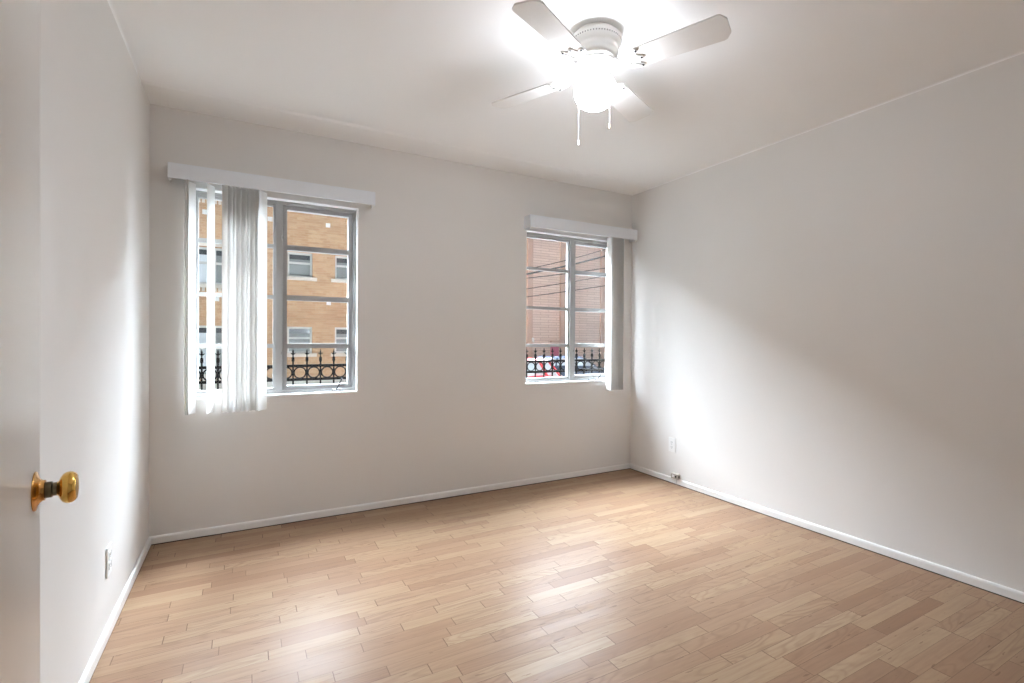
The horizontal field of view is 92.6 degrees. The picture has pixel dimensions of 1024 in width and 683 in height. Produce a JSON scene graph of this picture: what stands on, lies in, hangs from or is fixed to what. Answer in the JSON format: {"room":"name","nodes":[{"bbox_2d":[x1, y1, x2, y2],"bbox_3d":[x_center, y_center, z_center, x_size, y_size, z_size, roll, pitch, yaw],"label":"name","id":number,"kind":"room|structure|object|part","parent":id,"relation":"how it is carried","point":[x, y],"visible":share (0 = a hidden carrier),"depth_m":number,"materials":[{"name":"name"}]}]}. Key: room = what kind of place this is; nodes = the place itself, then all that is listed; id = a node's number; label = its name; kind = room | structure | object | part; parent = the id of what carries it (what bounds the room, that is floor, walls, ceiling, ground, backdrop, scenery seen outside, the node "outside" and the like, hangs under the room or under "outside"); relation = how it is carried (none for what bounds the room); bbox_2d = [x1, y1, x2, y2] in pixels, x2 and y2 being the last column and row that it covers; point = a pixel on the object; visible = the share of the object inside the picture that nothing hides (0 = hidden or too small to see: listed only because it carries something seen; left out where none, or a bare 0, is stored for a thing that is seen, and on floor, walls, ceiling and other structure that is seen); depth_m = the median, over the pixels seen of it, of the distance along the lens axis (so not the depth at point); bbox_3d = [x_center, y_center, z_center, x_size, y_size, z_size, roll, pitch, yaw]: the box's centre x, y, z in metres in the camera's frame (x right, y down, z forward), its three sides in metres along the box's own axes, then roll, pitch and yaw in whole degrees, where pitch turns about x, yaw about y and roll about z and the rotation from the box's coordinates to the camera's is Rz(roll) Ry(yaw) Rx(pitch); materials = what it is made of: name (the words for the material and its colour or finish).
{"room":"empty bedroom","nodes":[
{"label":"empty bedroom","id":0,"kind":"room"},
{"bbox_2d":[40,0,149,682],"bbox_3d":[-1.126,-0.126,0.940,0.150,2.540,3.931,0,0,-29],"label":"wall","id":1,"kind":"structure","parent":0,"point":[95,105],"depth_m":1.67,"materials":[{"name":"beige paint"}]},
{"bbox_2d":[106,542,111,578],"bbox_3d":[-1.561,0.847,1.897,0.008,0.115,0.071,0,0,-29],"label":"wall outlet","id":2,"kind":"object","parent":1,"relation":"attached to","point":[109,548],"visible":1,"depth_m":1.89,"materials":[{"name":"white plastic"}]},
{"bbox_2d":[79,537,150,682],"bbox_3d":[-1.284,1.116,1.392,0.012,0.047,2.984,0,0,-29],"label":"baseboard","id":3,"kind":"structure","parent":1,"relation":"attached to","point":[87,675],"depth_m":1.93,"materials":[{"name":"white paint"}]},
{"bbox_2d":[149,104,631,535],"bbox_3d":[-0.516,-0.140,3.625,3.792,2.540,0.200,0,0,-29],"label":"wall","id":4,"kind":"structure","parent":0,"point":[443,402],"depth_m":3.35,"materials":[{"name":"beige paint"}]},
{"bbox_2d":[196,187,358,399],"bbox_3d":[-1.454,-0.272,3.058,0.939,1.222,0.113,0,0,-29],"label":"window","id":5,"kind":"structure","parent":4,"relation":"in","point":[279,246],"depth_m":3.10,"materials":[{"name":"grey paint"}]},
{"bbox_3d":[-1.668,-0.276,2.969,0.424,1.164,0.028,0,0,-29],"label":"fixed sash","id":6,"kind":"part","parent":5,"relation":"part of","materials":[{"name":"grey paint"}]},
{"bbox_2d":[168,162,375,414],"bbox_3d":[-1.404,-0.283,2.966,1.115,1.383,0.103,0,0,-29],"label":"vertical blind","id":7,"kind":"object","parent":5,"relation":"attached to","point":[244,212],"visible":1,"depth_m":2.84,"materials":[{"name":"white plastic"}]},
{"bbox_3d":[-1.268,-0.275,3.200,0.420,1.164,0.042,0,0,-29],"label":"casement sash","id":8,"kind":"part","parent":5,"relation":"part of","materials":[{"name":"grey paint"}]},
{"bbox_2d":[149,463,629,544],"bbox_3d":[-0.473,1.107,3.540,3.492,0.047,0.012,0,0,-29],"label":"baseboard","id":9,"kind":"structure","parent":4,"relation":"attached to","point":[197,533],"depth_m":3.25,"materials":[{"name":"white paint"}]},
{"bbox_2d":[525,230,606,384],"bbox_3d":[0.504,-0.267,4.127,0.964,1.222,0.113,0,0,-29],"label":"window","id":10,"kind":"structure","parent":4,"relation":"in","point":[571,243],"depth_m":4.12,"materials":[{"name":"grey paint"}]},
{"bbox_3d":[0.284,-0.271,4.034,0.437,1.164,0.028,0,0,-29],"label":"fixed sash","id":11,"kind":"part","parent":10,"relation":"part of","materials":[{"name":"grey paint"}]},
{"bbox_2d":[524,214,637,390],"bbox_3d":[0.592,-0.280,4.053,1.085,1.388,0.105,0,0,-29],"label":"vertical blind","id":12,"kind":"object","parent":10,"relation":"attached to","point":[614,313],"visible":1,"depth_m":4.16,"materials":[{"name":"white plastic"}]},
{"bbox_3d":[0.696,-0.270,4.271,0.433,1.164,0.042,0,0,-29],"label":"casement sash","id":13,"kind":"part","parent":10,"relation":"part of","materials":[{"name":"grey paint"}]},
{"bbox_2d":[89,469,1023,682],"bbox_3d":[0.452,1.223,1.843,3.792,0.150,4.281,0,0,-29],"label":"floor","id":14,"kind":"structure","parent":0,"point":[627,575],"depth_m":2.14,"materials":[{"name":"brown wood"}]},
{"bbox_2d":[107,0,1023,195],"bbox_3d":[0.468,-1.366,1.826,3.792,0.158,4.281,0,0,-29],"label":"ceiling","id":15,"kind":"structure","parent":0,"point":[419,77],"depth_m":2.33,"materials":[{"name":"paint"}]},
{"bbox_2d":[492,0,730,145],"bbox_3d":[0.352,-1.079,2.075,0.813,0.438,0.813,0,0,-9],"label":"ceiling fan","id":16,"kind":"object","parent":15,"relation":"hanging from","point":[594,47],"visible":1,"depth_m":1.98,"materials":[{"name":"white metal"}]},
{"bbox_3d":[0.072,-1.146,2.282,0.367,0.006,0.128,1,11,36],"label":"blade","id":17,"kind":"part","parent":16,"relation":"part of","materials":[{"name":"white wood"}]},
{"bbox_3d":[0.145,-1.142,1.794,0.128,0.006,0.367,14,8,36],"label":"blade","id":18,"kind":"part","parent":16,"relation":"part of","materials":[{"name":"white wood"}]},
{"bbox_3d":[0.307,-1.004,2.133,0.002,0.240,0.047,0,0,-39],"label":"pull chain","id":19,"kind":"part","parent":16,"relation":"part of","materials":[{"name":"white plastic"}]},
{"bbox_3d":[0.352,-1.054,2.075,0.177,0.128,0.177,0,0,-29],"label":"globe","id":20,"kind":"part","parent":16,"relation":"part of"},
{"bbox_3d":[0.559,-1.143,2.355,0.128,0.006,0.367,-13,-8,36],"label":"blade","id":21,"kind":"part","parent":16,"relation":"part of","materials":[{"name":"white wood"}]},
{"bbox_3d":[0.633,-1.139,1.868,0.367,0.006,0.128,1,-10,36],"label":"blade","id":22,"kind":"part","parent":16,"relation":"part of","materials":[{"name":"white wood"}]},
{"bbox_2d":[630,53,1023,591],"bbox_3d":[2.071,-0.118,2.684,0.150,2.540,3.931,0,0,-29],"label":"wall","id":23,"kind":"structure","parent":0,"point":[827,321],"depth_m":2.74,"materials":[{"name":"beige paint"}]},
{"bbox_2d":[669,437,675,452],"bbox_3d":[1.290,0.832,3.947,0.008,0.115,0.071,0,0,-29],"label":"wall outlet","id":24,"kind":"object","parent":23,"relation":"attached to","point":[672,441],"visible":1,"depth_m":3.94,"materials":[{"name":"white plastic"}]},
{"bbox_2d":[630,463,1023,603],"bbox_3d":[1.995,1.129,2.648,0.012,0.047,3.919,0,0,-29],"label":"baseboard","id":25,"kind":"structure","parent":23,"relation":"attached to","point":[977,582],"depth_m":2.73,"materials":[{"name":"white paint"}]},
{"bbox_2d":[671,472,679,482],"bbox_3d":[1.301,1.095,3.900,0.032,0.088,0.073,0,0,-29],"label":"phone jack","id":26,"kind":"object","parent":25,"relation":"on","point":[676,476],"visible":1,"depth_m":3.89,"materials":[{"name":"beige plastic"}]},
{"bbox_3d":[-0.228,-0.063,-0.276,0.264,2.440,0.935,0,0,-29],"label":"wall","id":27,"kind":"structure","parent":0,"visible":0},
{"bbox_2d":[0,0,78,682],"bbox_3d":[-0.579,0.127,0.536,0.091,2.030,0.810,0,0,-36],"label":"door","id":28,"kind":"structure","parent":27,"relation":"in","point":[22,489],"depth_m":0.73,"materials":[{"name":"paint"}]},
{"bbox_3d":[-0.763,0.251,0.843,0.027,0.054,0.054,0,0,-36],"label":"knob","id":29,"kind":"part","parent":28,"relation":"part of","materials":[{"name":"gold metal"}]},
{"label":"outside","id":30,"kind":"structure","parent":0,"visible":0},
{"bbox_3d":[-8.639,2.194,31.494,75.000,0.200,56.469,0,0,-29],"label":"ground","id":31,"kind":"structure","parent":30,"visible":0},
{"bbox_2d":[199,198,346,389],"bbox_3d":[-19.871,-2.726,12.431,37.100,9.750,9.100,0,0,-29],"label":"apartment building","id":32,"kind":"structure","parent":31,"relation":"on","point":[308,274],"depth_m":14.82,"materials":[{"name":"brick"}]},
{"bbox_3d":[-8.862,-0.314,13.557,0.740,0.140,0.004,0,0,-29],"label":"pane","id":33,"kind":"part","parent":32,"relation":"part of","materials":[{"name":"black glass"}]},
{"bbox_2d":[199,333,206,371],"bbox_3d":[-8.871,0.234,13.572,0.740,1.235,0.020,0,0,-29],"label":"window","id":34,"kind":"structure","parent":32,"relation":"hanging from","point":[202,336],"depth_m":13.69,"materials":[{"name":"glass"}]},
{"bbox_3d":[-8.796,-1.498,13.442,1.100,0.200,0.230,0,0,-29],"label":"window sill","id":35,"kind":"part","parent":32,"relation":"part of","materials":[{"name":"concrete"}]},
{"bbox_3d":[-8.848,-2.499,13.542,0.740,0.140,0.004,0,0,-29],"label":"pane","id":36,"kind":"part","parent":32,"relation":"part of","materials":[{"name":"black glass"}]},
{"bbox_2d":[199,254,206,281],"bbox_3d":[-8.857,-2.114,13.556,0.740,0.910,0.020,0,0,-29],"label":"window","id":37,"kind":"structure","parent":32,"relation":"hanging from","point":[202,257],"depth_m":13.67,"materials":[{"name":"glass"}]},
{"bbox_3d":[-7.984,-1.495,13.885,1.070,0.200,0.230,0,0,-29],"label":"window sill","id":38,"kind":"part","parent":32,"relation":"part of","materials":[{"name":"stone"}]},
{"bbox_3d":[-8.050,-0.311,14.000,0.710,0.140,0.004,0,0,-29],"label":"pane","id":39,"kind":"part","parent":32,"relation":"part of","materials":[{"name":"grey glass"}]},
{"bbox_2d":[216,333,221,371],"bbox_3d":[-8.059,0.236,14.015,0.710,1.235,0.020,0,0,-29],"label":"window","id":40,"kind":"structure","parent":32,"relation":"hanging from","point":[218,335],"depth_m":13.88,"materials":[{"name":"clear glass"}]},
{"bbox_3d":[-8.036,-2.496,13.985,0.710,0.140,0.004,0,0,-29],"label":"pane","id":41,"kind":"part","parent":32,"relation":"part of","materials":[{"name":"grey glass"}]},
{"bbox_2d":[216,256,221,282],"bbox_3d":[-8.045,-2.111,13.999,0.710,0.910,0.020,0,0,-29],"label":"window","id":42,"kind":"structure","parent":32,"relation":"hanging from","point":[218,258],"depth_m":13.85,"materials":[{"name":"grey glass"}]},
{"bbox_3d":[-6.456,-0.312,14.869,0.580,0.140,0.004,0,0,-29],"label":"pane","id":43,"kind":"part","parent":32,"relation":"part of","materials":[{"name":"grey glass"}]},
{"bbox_2d":[289,333,309,350],"bbox_3d":[-6.464,-0.042,14.882,0.580,0.680,0.020,0,0,-29],"label":"window","id":44,"kind":"structure","parent":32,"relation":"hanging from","point":[293,337],"depth_m":14.86,"materials":[{"name":"grey glass"}]},
{"bbox_3d":[-6.442,-2.552,14.854,0.580,0.140,0.004,0,0,-29],"label":"pane","id":45,"kind":"part","parent":32,"relation":"part of","materials":[{"name":"black glass"}]},
{"bbox_2d":[289,259,309,275],"bbox_3d":[-6.450,-2.310,14.867,0.580,0.625,0.020,0,0,-29],"label":"window","id":46,"kind":"structure","parent":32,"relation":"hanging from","point":[297,267],"depth_m":14.85,"materials":[{"name":"grey glass"}]},
{"bbox_3d":[-6.402,0.409,14.766,0.940,0.100,0.230,0,0,-29],"label":"window sill","id":47,"kind":"part","parent":32,"relation":"part of","materials":[{"name":"concrete"}]},
{"bbox_3d":[-6.388,-1.886,14.751,0.940,0.100,0.230,0,0,-29],"label":"window sill","id":48,"kind":"part","parent":32,"relation":"part of","materials":[{"name":"concrete"}]},
{"bbox_3d":[-5.217,0.412,15.413,0.940,0.100,0.230,0,0,-29],"label":"window sill","id":49,"kind":"part","parent":32,"relation":"part of","materials":[{"name":"concrete"}]},
{"bbox_3d":[-5.203,-1.883,15.398,0.940,0.100,0.230,0,0,-29],"label":"window sill","id":50,"kind":"part","parent":32,"relation":"part of","materials":[{"name":"concrete"}]},
{"bbox_3d":[-5.271,-0.309,15.515,0.580,0.140,0.004,0,0,-29],"label":"pane","id":51,"kind":"part","parent":32,"relation":"part of","materials":[{"name":"grey glass"}]},
{"bbox_2d":[336,334,346,350],"bbox_3d":[-5.279,-0.039,15.528,0.580,0.680,0.020,0,0,-29],"label":"window","id":52,"kind":"structure","parent":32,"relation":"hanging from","point":[340,338],"depth_m":15.45,"materials":[{"name":"glass"}]},
{"bbox_3d":[-5.257,-2.549,15.500,0.580,0.140,0.004,0,0,-29],"label":"pane","id":53,"kind":"part","parent":32,"relation":"part of","materials":[{"name":"grey glass"}]},
{"bbox_2d":[337,263,346,277],"bbox_3d":[-5.265,-2.307,15.513,0.580,0.625,0.020,0,0,-29],"label":"window","id":54,"kind":"structure","parent":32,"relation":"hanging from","point":[341,267],"depth_m":15.44,"materials":[{"name":"glass"}]},
{"bbox_2d":[527,358,561,377],"bbox_3d":[-0.529,1.395,15.103,4.280,1.717,1.704,0,0,-29],"label":"parked car","id":55,"kind":"object","parent":31,"relation":"on","point":[530,365],"visible":0.02,"depth_m":15.07,"materials":[{"name":"red paint"}]},
{"bbox_2d":[526,238,605,367],"bbox_3d":[4.179,-5.481,36.225,18.200,15.250,8.300,0,0,-29],"label":"block building","id":56,"kind":"structure","parent":31,"relation":"on","point":[542,326],"depth_m":31.18,"materials":[{"name":"brown brick"}]},
{"bbox_3d":[2.690,1.239,31.090,0.600,1.860,0.110,0,0,-29],"label":"door","id":57,"kind":"part","parent":56,"relation":"part of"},
{"bbox_2d":[537,356,604,375],"bbox_3d":[2.976,1.471,24.988,4.280,1.480,1.704,0,0,-29],"label":"parked car","id":58,"kind":"object","parent":31,"relation":"on","point":[580,364],"visible":0.06,"depth_m":24.29,"materials":[{"name":"blue paint"}]},
{"bbox_3d":[0.471,1.367,5.396,12.000,1.915,0.280,0,0,-29],"label":"wall","id":59,"kind":"structure","parent":31,"relation":"on","visible":0},
{"bbox_2d":[199,348,604,389],"bbox_3d":[-0.295,0.247,4.967,6.345,0.361,0.024,0,0,-29],"label":"iron fence","id":60,"kind":"object","parent":59,"relation":"on","point":[592,360],"visible":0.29,"depth_m":4.27,"materials":[{"name":"black metal"}]},
{"bbox_3d":[-0.273,0.325,4.980,6.293,0.022,0.024,0,0,-29],"label":"rail","id":61,"kind":"part","parent":60,"relation":"part of","materials":[{"name":"black metal"}]},
{"bbox_3d":[-0.272,0.210,4.980,6.293,0.022,0.024,0,0,-29],"label":"rail","id":62,"kind":"part","parent":60,"relation":"part of","materials":[{"name":"black metal"}]},
{"bbox_3d":[-1.005,-1.838,9.685,0.280,8.250,1.800,0,0,-29],"label":"utility pole","id":63,"kind":"object","parent":31,"relation":"on","visible":0},
{"bbox_2d":[526,277,598,288],"bbox_3d":[3.502,-2.001,11.708,9.854,2.329,0.018,0,0,-29],"label":"overhead cable","id":64,"kind":"object","parent":63,"relation":"attached to","point":[595,277],"visible":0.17,"depth_m":10.32,"materials":[{"name":"black rubber"}]},
{"bbox_2d":[526,268,604,278],"bbox_3d":[3.475,-2.219,11.760,9.854,2.248,0.020,0,0,-29],"label":"overhead cable","id":65,"kind":"object","parent":63,"relation":"attached to","point":[600,268],"visible":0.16,"depth_m":10.36,"materials":[{"name":"black rubber"}]},
{"bbox_2d":[526,255,605,274],"bbox_3d":[3.451,-2.813,11.809,9.861,3.472,0.038,0,0,-29],"label":"overhead cable","id":66,"kind":"object","parent":63,"relation":"attached to","point":[604,255],"visible":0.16,"depth_m":10.55,"materials":[{"name":"black rubber"}]},
{"bbox_2d":[527,285,605,296],"bbox_3d":[3.528,-1.636,11.658,9.853,1.894,0.020,0,0,-29],"label":"overhead cable","id":67,"kind":"object","parent":63,"relation":"attached to","point":[604,285],"visible":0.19,"depth_m":10.29,"materials":[{"name":"black rubber"}]},
{"bbox_2d":[538,249,605,266],"bbox_3d":[3.424,-3.189,11.859,9.856,4.000,0.018,0,0,-29],"label":"overhead cable","id":68,"kind":"object","parent":63,"relation":"attached to","point":[603,249],"visible":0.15,"depth_m":10.77,"materials":[{"name":"black rubber"}]}
]}

